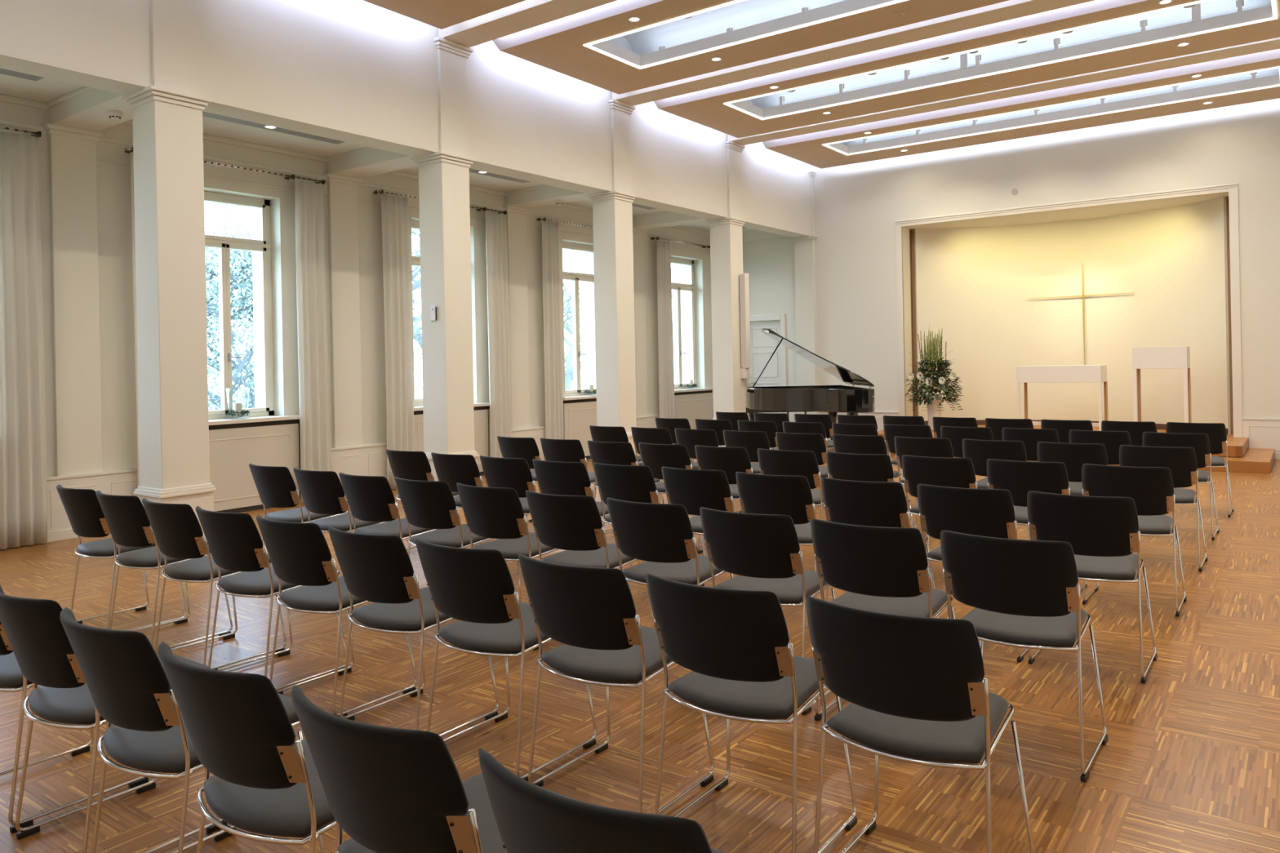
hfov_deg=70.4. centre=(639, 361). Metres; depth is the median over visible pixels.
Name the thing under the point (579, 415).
radiator cover
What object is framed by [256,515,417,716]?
chair
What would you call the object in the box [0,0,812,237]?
wall
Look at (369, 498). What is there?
chair
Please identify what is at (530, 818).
chair
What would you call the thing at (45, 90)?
ceiling
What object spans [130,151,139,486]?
curtain
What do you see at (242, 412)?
glass bowl
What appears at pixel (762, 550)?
chair
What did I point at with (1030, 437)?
chair
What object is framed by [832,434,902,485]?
chair
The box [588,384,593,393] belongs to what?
pillar candle
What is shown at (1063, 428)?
chair
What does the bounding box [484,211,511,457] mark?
curtain
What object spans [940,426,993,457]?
chair
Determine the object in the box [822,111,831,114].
recessed light
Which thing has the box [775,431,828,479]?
chair
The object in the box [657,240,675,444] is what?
curtain
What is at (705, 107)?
ceiling panel
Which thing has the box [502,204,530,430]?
trim
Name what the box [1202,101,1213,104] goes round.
recessed light
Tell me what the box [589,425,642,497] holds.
chair
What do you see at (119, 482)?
wainscoting
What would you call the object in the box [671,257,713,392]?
window
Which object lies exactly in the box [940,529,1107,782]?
chair
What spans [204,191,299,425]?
window
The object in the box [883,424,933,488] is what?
chair
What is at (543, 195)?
cross beam
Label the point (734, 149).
trim
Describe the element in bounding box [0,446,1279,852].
floor
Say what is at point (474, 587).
chair
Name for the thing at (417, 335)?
tree
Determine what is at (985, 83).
ceiling sensor
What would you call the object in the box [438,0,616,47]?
ceiling beam
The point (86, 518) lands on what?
chair
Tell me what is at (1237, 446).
platform
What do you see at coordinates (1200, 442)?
chair
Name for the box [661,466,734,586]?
chair
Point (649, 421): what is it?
baseboard
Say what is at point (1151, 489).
chair
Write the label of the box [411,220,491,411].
window
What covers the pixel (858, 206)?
wall
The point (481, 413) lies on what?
radiator cover
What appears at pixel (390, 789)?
chair
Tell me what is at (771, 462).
chair
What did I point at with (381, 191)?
curtain rod
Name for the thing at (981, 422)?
niche
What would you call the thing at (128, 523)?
chair
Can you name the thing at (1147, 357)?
lectern
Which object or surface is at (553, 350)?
curtain
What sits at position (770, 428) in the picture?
chair
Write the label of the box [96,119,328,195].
trim coffer moulding
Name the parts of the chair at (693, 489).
seat, backrest, sled frame, sled frame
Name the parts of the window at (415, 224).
sash, sash, sill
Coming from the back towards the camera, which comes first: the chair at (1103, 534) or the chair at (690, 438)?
the chair at (690, 438)
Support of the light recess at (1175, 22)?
attached to the ceiling
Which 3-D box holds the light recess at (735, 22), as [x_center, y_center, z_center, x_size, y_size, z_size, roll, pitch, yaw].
[2.049,-3.647,8.144,6.325,0.597,1.496,-1,0,36]
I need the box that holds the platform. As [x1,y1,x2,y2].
[878,425,1248,457]
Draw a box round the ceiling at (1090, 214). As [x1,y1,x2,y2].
[909,195,1228,231]
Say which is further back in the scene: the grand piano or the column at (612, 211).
the grand piano
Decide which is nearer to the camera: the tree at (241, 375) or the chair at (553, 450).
the chair at (553, 450)
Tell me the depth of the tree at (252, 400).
19.75 m
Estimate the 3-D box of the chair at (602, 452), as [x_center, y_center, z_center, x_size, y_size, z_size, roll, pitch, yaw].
[-0.119,1.079,7.636,0.498,0.847,0.594,-1,0,36]
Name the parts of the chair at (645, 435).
sled frame, backrest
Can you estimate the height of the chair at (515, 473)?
0.847 m
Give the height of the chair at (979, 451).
0.847 m
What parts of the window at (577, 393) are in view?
sash, sash, sill, sash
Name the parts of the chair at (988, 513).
sled frame, seat, backrest, sled frame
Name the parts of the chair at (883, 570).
sled frame, backrest, seat, sled frame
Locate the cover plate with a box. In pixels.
[1011,188,1017,195]
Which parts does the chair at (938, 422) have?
backrest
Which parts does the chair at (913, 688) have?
sled frame, backrest, seat, sled frame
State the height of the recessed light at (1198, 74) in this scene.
0.008 m
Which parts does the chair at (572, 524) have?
sled frame, backrest, seat, sled frame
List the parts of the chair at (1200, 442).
backrest, seat, sled frame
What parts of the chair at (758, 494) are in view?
backrest, seat, sled frame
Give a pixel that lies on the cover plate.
(1015, 191)
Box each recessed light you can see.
[263,124,277,128]
[627,16,640,22]
[710,57,722,61]
[768,84,779,88]
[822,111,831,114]
[1157,0,1173,4]
[1176,41,1190,46]
[1190,73,1202,77]
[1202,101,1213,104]
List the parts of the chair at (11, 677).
backrest, seat, sled frame, sled frame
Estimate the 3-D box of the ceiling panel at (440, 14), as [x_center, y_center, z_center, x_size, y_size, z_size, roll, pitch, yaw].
[0.357,-3.378,5.897,7.385,0.100,2.190,-1,0,36]
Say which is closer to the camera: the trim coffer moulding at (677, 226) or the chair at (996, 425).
the chair at (996, 425)
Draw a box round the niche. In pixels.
[924,419,1227,434]
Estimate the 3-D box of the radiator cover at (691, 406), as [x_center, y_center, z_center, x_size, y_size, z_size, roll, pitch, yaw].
[0.936,1.014,16.452,0.084,0.935,1.400,-1,0,36]
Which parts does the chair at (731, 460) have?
sled frame, backrest, seat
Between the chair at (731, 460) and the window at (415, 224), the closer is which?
the chair at (731, 460)
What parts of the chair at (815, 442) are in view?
backrest, seat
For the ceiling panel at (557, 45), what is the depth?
9.34 m
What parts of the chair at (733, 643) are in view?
sled frame, backrest, seat, sled frame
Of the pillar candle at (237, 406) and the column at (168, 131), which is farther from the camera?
the pillar candle at (237, 406)
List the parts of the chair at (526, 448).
backrest, seat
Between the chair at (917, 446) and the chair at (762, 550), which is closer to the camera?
the chair at (762, 550)
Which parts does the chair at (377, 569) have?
backrest, sled frame, seat, sled frame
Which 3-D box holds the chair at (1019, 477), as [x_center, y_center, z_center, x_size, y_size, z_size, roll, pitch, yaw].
[2.495,1.028,5.734,0.498,0.847,0.594,-1,0,36]
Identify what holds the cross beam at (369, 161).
attached to the ceiling at (45, 90)
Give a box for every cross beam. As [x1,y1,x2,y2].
[46,86,133,131]
[327,146,417,178]
[505,184,589,208]
[632,210,707,229]
[742,229,787,241]
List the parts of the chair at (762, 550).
sled frame, backrest, seat, sled frame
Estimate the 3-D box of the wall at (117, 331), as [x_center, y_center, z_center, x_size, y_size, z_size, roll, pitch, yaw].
[-3.821,-0.475,10.605,0.570,4.100,17.834,-1,0,36]
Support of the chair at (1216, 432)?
on the floor
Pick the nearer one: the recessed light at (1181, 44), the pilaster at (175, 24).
the pilaster at (175, 24)
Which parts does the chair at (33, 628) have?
backrest, sled frame, seat, sled frame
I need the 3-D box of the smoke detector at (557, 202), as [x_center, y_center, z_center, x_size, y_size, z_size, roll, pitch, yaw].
[-1.103,-2.171,12.418,0.120,0.055,0.120,-1,0,36]
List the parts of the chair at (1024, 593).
sled frame, backrest, seat, sled frame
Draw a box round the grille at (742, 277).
[739,274,746,366]
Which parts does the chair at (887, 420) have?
backrest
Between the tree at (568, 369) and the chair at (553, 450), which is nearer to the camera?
the chair at (553, 450)
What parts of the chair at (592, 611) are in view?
sled frame, backrest, seat, sled frame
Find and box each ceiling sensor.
[893,11,905,17]
[981,81,990,85]
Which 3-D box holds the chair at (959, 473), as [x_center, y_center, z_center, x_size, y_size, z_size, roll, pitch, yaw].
[2.054,1.036,6.053,0.498,0.847,0.594,-1,0,36]
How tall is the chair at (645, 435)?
0.847 m
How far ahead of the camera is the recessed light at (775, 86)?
11.08 m
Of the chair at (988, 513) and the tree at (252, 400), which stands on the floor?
the chair at (988, 513)
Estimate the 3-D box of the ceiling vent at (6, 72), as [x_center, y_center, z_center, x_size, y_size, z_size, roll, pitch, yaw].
[-5.376,-2.300,6.754,0.210,0.008,1.640,-1,0,36]
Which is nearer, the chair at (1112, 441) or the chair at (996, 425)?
the chair at (1112, 441)
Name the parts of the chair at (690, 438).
seat, backrest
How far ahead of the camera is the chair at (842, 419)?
10.14 m
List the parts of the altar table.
leg, oak panel, leg, leg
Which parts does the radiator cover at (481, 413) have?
moulding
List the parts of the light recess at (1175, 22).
recess spot, recess spot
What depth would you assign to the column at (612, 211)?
11.73 m
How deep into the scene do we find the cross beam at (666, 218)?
14.72 m
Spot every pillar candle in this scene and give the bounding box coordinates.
[234,403,241,417]
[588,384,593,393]
[688,379,693,386]
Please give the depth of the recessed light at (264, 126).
9.02 m
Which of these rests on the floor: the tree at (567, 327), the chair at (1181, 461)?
the chair at (1181, 461)
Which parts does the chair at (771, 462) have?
backrest, seat, sled frame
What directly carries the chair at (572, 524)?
on the floor
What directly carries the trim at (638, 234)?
attached to the wall at (117, 331)
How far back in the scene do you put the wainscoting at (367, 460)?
10.69 m
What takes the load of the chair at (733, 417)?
on the floor
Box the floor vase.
[926,395,942,431]
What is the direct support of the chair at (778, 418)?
on the floor
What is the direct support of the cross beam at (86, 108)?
attached to the ceiling at (45, 90)
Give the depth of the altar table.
13.56 m
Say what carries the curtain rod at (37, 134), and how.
attached to the wall at (117, 331)
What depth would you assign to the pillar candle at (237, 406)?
9.55 m
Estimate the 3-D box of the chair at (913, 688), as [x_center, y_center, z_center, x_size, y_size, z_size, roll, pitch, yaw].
[0.778,1.061,2.546,0.498,0.847,0.594,-1,0,36]
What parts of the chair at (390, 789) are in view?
sled frame, backrest, seat, sled frame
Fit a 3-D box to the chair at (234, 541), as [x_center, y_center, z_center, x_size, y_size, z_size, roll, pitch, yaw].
[-1.808,1.112,4.414,0.498,0.847,0.594,-1,0,36]
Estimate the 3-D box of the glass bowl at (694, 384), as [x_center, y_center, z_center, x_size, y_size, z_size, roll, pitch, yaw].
[0.942,0.456,16.596,0.250,0.100,0.249,-1,0,36]
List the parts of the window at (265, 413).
sash, handle, sash, sash, sill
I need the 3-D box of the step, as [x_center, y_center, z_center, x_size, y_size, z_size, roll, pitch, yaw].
[5.822,1.316,13.283,5.643,0.140,1.793,-1,0,36]
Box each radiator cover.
[208,419,300,512]
[413,405,489,475]
[563,398,596,459]
[674,390,712,444]
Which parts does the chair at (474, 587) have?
backrest, sled frame, seat, sled frame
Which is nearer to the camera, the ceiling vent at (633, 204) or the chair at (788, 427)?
the chair at (788, 427)
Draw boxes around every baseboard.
[636,414,659,427]
[818,411,898,439]
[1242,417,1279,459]
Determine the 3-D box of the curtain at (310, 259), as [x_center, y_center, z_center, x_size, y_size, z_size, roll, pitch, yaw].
[-3.639,-0.219,10.109,0.090,3.550,0.399,-1,0,36]
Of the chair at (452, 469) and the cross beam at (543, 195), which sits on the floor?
the chair at (452, 469)
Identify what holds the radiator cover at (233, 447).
on the floor
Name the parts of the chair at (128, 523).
backrest, sled frame, seat, sled frame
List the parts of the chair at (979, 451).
seat, backrest, sled frame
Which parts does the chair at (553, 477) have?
backrest, seat, sled frame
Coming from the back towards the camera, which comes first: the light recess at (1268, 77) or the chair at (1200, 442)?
the light recess at (1268, 77)
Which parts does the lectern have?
leg, oak panel, leg, leg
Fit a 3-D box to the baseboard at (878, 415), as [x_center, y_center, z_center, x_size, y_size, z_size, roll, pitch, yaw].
[3.808,1.148,15.860,1.494,0.555,0.034,-1,0,36]
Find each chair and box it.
[0,585,226,852]
[0,621,150,833]
[56,484,186,631]
[59,607,324,852]
[95,490,232,650]
[142,497,286,670]
[157,641,337,852]
[195,506,348,690]
[248,463,348,542]
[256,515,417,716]
[290,685,577,852]
[293,467,397,533]
[328,525,498,737]
[338,472,439,540]
[386,448,475,550]
[395,476,506,622]
[415,537,596,782]
[431,452,509,561]
[456,482,558,603]
[478,748,725,852]
[480,455,536,564]
[497,435,541,522]
[518,554,714,813]
[525,490,655,650]
[533,458,632,566]
[540,437,613,532]
[587,440,664,534]
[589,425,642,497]
[593,462,688,577]
[606,497,733,586]
[631,426,693,503]
[638,442,706,551]
[645,573,857,852]
[655,417,693,461]
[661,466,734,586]
[674,428,742,512]
[694,418,751,462]
[694,444,752,553]
[699,506,835,715]
[715,411,751,462]
[723,430,771,474]
[735,471,846,598]
[737,420,777,449]
[754,413,789,448]
[757,448,823,519]
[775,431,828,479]
[782,421,833,452]
[794,413,834,452]
[805,596,1034,852]
[810,518,955,720]
[821,477,938,617]
[826,451,914,528]
[831,422,891,458]
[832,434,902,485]
[836,414,890,457]
[883,415,925,473]
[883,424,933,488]
[893,435,953,528]
[902,454,977,561]
[917,484,1027,662]
[932,417,980,479]
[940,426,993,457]
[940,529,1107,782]
[962,439,1029,540]
[985,417,1033,440]
[986,458,1087,591]
[1002,427,1059,462]
[1026,490,1157,684]
[1036,441,1107,495]
[1040,419,1093,443]
[1069,429,1131,466]
[1081,463,1186,617]
[1101,420,1157,465]
[1119,444,1207,571]
[1142,431,1219,540]
[1165,422,1233,517]
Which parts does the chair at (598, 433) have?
backrest, seat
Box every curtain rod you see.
[0,125,43,137]
[124,146,325,184]
[373,189,506,214]
[536,217,593,228]
[650,236,710,248]
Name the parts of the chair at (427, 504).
sled frame, backrest, seat, sled frame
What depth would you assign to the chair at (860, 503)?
4.78 m
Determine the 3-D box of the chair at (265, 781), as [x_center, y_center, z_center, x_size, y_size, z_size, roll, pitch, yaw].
[-0.836,1.093,2.246,0.498,0.847,0.594,-1,0,36]
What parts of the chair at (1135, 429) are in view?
backrest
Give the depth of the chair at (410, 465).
6.95 m
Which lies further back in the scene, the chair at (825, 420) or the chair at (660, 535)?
the chair at (825, 420)
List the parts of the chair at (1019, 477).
seat, backrest, sled frame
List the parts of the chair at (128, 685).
backrest, sled frame, seat, sled frame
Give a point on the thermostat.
(433, 308)
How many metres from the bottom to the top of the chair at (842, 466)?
0.847 m
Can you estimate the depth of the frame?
13.17 m
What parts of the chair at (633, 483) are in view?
seat, sled frame, backrest, sled frame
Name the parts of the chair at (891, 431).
seat, backrest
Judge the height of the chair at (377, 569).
0.847 m
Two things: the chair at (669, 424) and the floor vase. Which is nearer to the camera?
the chair at (669, 424)
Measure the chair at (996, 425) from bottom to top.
0.847 m
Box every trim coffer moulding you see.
[0,93,49,152]
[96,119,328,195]
[357,170,506,220]
[526,203,593,236]
[644,225,710,254]
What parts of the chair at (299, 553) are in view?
backrest, sled frame, seat, sled frame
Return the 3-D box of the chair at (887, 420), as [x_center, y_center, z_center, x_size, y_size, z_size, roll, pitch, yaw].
[3.009,1.018,10.080,0.498,0.847,0.594,-1,0,37]
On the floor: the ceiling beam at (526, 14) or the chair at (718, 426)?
the chair at (718, 426)
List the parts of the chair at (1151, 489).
sled frame, backrest, seat, sled frame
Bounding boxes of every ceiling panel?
[363,0,524,29]
[492,0,1008,94]
[653,0,1279,137]
[762,48,1279,168]
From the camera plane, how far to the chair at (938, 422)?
9.49 m
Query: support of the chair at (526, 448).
on the floor
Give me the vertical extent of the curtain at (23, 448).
3.550 m
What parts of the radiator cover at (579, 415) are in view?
moulding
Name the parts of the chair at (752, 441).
backrest, seat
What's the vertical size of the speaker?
1.630 m
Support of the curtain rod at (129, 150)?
attached to the wall at (117, 331)
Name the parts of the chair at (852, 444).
backrest, seat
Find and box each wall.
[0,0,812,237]
[0,100,713,476]
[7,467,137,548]
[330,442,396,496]
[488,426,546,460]
[742,97,1279,422]
[909,196,1233,434]
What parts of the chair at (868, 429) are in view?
backrest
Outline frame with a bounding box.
[894,182,1243,437]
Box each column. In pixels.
[122,84,216,539]
[411,151,479,510]
[586,190,639,455]
[705,216,746,446]
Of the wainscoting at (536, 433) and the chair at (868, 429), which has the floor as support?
the chair at (868, 429)
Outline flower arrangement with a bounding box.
[904,324,963,410]
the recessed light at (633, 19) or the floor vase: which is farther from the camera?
the floor vase
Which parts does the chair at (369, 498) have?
sled frame, backrest, seat, sled frame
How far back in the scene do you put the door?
16.98 m
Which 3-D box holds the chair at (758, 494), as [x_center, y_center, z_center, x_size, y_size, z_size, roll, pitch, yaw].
[0.878,1.059,5.337,0.498,0.847,0.594,-1,0,36]
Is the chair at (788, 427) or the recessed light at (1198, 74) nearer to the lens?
the chair at (788, 427)
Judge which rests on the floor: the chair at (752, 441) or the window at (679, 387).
the chair at (752, 441)
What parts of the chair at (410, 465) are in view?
sled frame, backrest, seat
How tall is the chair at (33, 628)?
0.847 m
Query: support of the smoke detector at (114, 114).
attached to the cross beam at (86, 108)
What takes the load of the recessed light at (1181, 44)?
attached to the ceiling panel at (705, 107)
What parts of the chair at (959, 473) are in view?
seat, sled frame, backrest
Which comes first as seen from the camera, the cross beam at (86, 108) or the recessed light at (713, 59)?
the cross beam at (86, 108)
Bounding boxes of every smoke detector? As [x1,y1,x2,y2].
[106,110,123,119]
[555,200,564,204]
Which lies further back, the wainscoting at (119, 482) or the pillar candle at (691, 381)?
the pillar candle at (691, 381)
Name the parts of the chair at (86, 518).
backrest, sled frame, seat, sled frame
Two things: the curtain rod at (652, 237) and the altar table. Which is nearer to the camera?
the altar table
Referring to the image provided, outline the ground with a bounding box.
[208,382,582,410]
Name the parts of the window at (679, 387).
sash, sash, sash, sill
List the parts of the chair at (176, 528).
backrest, sled frame, seat, sled frame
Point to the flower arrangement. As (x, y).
(939, 380)
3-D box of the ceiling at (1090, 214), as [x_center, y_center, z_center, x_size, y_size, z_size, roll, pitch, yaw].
[7.007,-2.378,14.935,5.456,0.100,1.640,-1,0,36]
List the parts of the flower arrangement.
leafy stem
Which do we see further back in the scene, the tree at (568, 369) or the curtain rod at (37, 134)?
the tree at (568, 369)
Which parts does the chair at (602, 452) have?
sled frame, backrest, seat, sled frame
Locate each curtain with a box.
[0,131,47,549]
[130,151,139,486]
[294,179,330,502]
[381,194,414,488]
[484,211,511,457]
[542,221,564,439]
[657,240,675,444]
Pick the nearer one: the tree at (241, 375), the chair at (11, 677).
the chair at (11, 677)
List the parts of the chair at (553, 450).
backrest, seat, sled frame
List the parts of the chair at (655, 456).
seat, backrest, sled frame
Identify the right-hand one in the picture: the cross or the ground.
the cross
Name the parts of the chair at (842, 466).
backrest, sled frame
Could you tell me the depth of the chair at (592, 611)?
2.98 m
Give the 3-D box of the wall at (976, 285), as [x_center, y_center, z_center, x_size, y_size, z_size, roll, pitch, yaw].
[7.044,-0.483,14.935,5.456,3.690,1.640,-1,0,36]
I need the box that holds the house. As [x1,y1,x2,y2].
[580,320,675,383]
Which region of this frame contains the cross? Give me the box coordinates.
[1030,263,1133,364]
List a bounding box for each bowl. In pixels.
[226,409,249,418]
[584,389,596,395]
[684,383,697,388]
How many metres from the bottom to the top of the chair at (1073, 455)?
0.847 m
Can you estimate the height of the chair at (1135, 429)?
0.847 m
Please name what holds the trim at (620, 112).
attached to the wall at (357, 72)
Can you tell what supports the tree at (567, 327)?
on the ground
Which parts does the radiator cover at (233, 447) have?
moulding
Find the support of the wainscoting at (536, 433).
attached to the wall at (117, 331)
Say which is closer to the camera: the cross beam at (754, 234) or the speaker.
the speaker
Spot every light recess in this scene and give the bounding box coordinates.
[582,0,906,69]
[723,0,1277,119]
[822,66,1279,155]
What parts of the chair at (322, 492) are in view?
sled frame, backrest, seat, sled frame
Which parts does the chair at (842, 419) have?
backrest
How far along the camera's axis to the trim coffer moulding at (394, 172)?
11.43 m
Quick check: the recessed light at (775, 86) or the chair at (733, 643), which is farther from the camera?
the recessed light at (775, 86)
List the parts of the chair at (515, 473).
backrest, sled frame, seat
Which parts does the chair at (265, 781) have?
backrest, sled frame, seat, sled frame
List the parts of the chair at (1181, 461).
backrest, seat, sled frame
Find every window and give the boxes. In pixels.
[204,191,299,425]
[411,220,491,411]
[562,241,596,400]
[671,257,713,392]
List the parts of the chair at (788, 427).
backrest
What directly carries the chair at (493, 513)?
on the floor
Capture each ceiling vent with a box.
[0,67,43,80]
[202,111,344,144]
[469,168,531,182]
[631,203,656,209]
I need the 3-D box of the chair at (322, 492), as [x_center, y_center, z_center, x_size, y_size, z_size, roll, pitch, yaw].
[-1.947,1.115,5.998,0.498,0.847,0.594,-1,0,37]
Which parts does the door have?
moulding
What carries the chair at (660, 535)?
on the floor
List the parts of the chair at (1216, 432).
backrest, seat, sled frame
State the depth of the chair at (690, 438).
8.58 m
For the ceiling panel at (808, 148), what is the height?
0.100 m
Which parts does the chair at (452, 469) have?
backrest, seat, sled frame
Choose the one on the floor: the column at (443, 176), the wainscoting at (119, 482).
the column at (443, 176)
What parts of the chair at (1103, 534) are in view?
sled frame, backrest, seat, sled frame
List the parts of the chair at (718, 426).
backrest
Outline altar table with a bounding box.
[1016,364,1107,431]
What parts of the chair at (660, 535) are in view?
sled frame, backrest, seat, sled frame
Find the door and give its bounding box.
[745,313,786,421]
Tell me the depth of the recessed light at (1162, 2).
8.62 m
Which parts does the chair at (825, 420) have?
backrest, seat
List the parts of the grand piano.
leg, lid, leg, leg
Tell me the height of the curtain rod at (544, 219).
0.050 m
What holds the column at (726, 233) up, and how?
on the floor
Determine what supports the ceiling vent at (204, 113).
in the ceiling at (45, 90)
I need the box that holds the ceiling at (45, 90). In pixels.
[0,73,753,231]
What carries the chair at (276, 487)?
on the floor
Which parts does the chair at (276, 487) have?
sled frame, backrest, sled frame, seat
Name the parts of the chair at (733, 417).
backrest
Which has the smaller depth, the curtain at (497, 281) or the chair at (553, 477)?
the chair at (553, 477)
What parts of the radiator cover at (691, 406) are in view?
moulding, panel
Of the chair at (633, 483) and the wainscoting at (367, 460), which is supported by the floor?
the chair at (633, 483)
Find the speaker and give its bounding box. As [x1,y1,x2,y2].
[739,273,750,378]
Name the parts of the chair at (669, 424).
backrest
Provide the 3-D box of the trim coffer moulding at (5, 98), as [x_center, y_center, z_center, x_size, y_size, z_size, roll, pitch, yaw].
[-5.411,-2.087,6.669,1.599,0.434,2.495,-1,0,36]
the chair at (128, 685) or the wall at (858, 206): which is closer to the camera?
the chair at (128, 685)
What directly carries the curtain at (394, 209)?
hanging from the curtain rod at (381, 191)
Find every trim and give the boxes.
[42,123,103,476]
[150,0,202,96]
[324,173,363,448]
[433,36,473,156]
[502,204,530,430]
[608,98,635,194]
[632,226,648,417]
[724,140,745,218]
[790,235,818,414]
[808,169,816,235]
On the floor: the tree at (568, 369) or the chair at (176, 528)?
the chair at (176, 528)
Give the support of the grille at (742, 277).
attached to the speaker
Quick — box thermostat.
[430,305,436,320]
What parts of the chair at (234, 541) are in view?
backrest, sled frame, seat, sled frame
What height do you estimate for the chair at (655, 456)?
0.847 m
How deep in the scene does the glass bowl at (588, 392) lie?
14.22 m
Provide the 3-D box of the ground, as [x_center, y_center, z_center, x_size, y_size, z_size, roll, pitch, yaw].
[-25.171,3.243,49.709,80.350,0.100,130.000,-1,0,36]
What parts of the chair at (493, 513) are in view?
backrest, sled frame, seat, sled frame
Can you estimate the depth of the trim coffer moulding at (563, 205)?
13.83 m
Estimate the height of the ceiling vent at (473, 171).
0.008 m
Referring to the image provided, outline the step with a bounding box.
[832,448,1274,473]
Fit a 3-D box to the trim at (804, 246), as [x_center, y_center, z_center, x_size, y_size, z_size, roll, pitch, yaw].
[2.992,-0.399,16.363,0.467,3.680,0.159,-1,0,36]
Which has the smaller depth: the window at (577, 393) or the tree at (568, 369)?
the window at (577, 393)
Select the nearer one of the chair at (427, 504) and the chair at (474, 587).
the chair at (474, 587)
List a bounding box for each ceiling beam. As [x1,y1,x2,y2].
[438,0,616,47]
[611,0,1093,106]
[727,37,1279,145]
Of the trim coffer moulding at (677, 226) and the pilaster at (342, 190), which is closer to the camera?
the pilaster at (342, 190)
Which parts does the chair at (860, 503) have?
sled frame, backrest, sled frame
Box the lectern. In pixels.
[1132,346,1191,422]
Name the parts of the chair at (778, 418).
backrest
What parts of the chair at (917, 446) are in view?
sled frame, backrest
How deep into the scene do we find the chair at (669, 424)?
10.24 m
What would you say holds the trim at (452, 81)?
attached to the wall at (357, 72)
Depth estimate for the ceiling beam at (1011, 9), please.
9.81 m
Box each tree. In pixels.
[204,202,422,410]
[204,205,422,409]
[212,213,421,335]
[412,279,570,355]
[563,251,677,390]
[563,271,581,390]
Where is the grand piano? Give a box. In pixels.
[745,328,875,439]
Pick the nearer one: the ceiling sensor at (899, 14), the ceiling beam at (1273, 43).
the ceiling sensor at (899, 14)

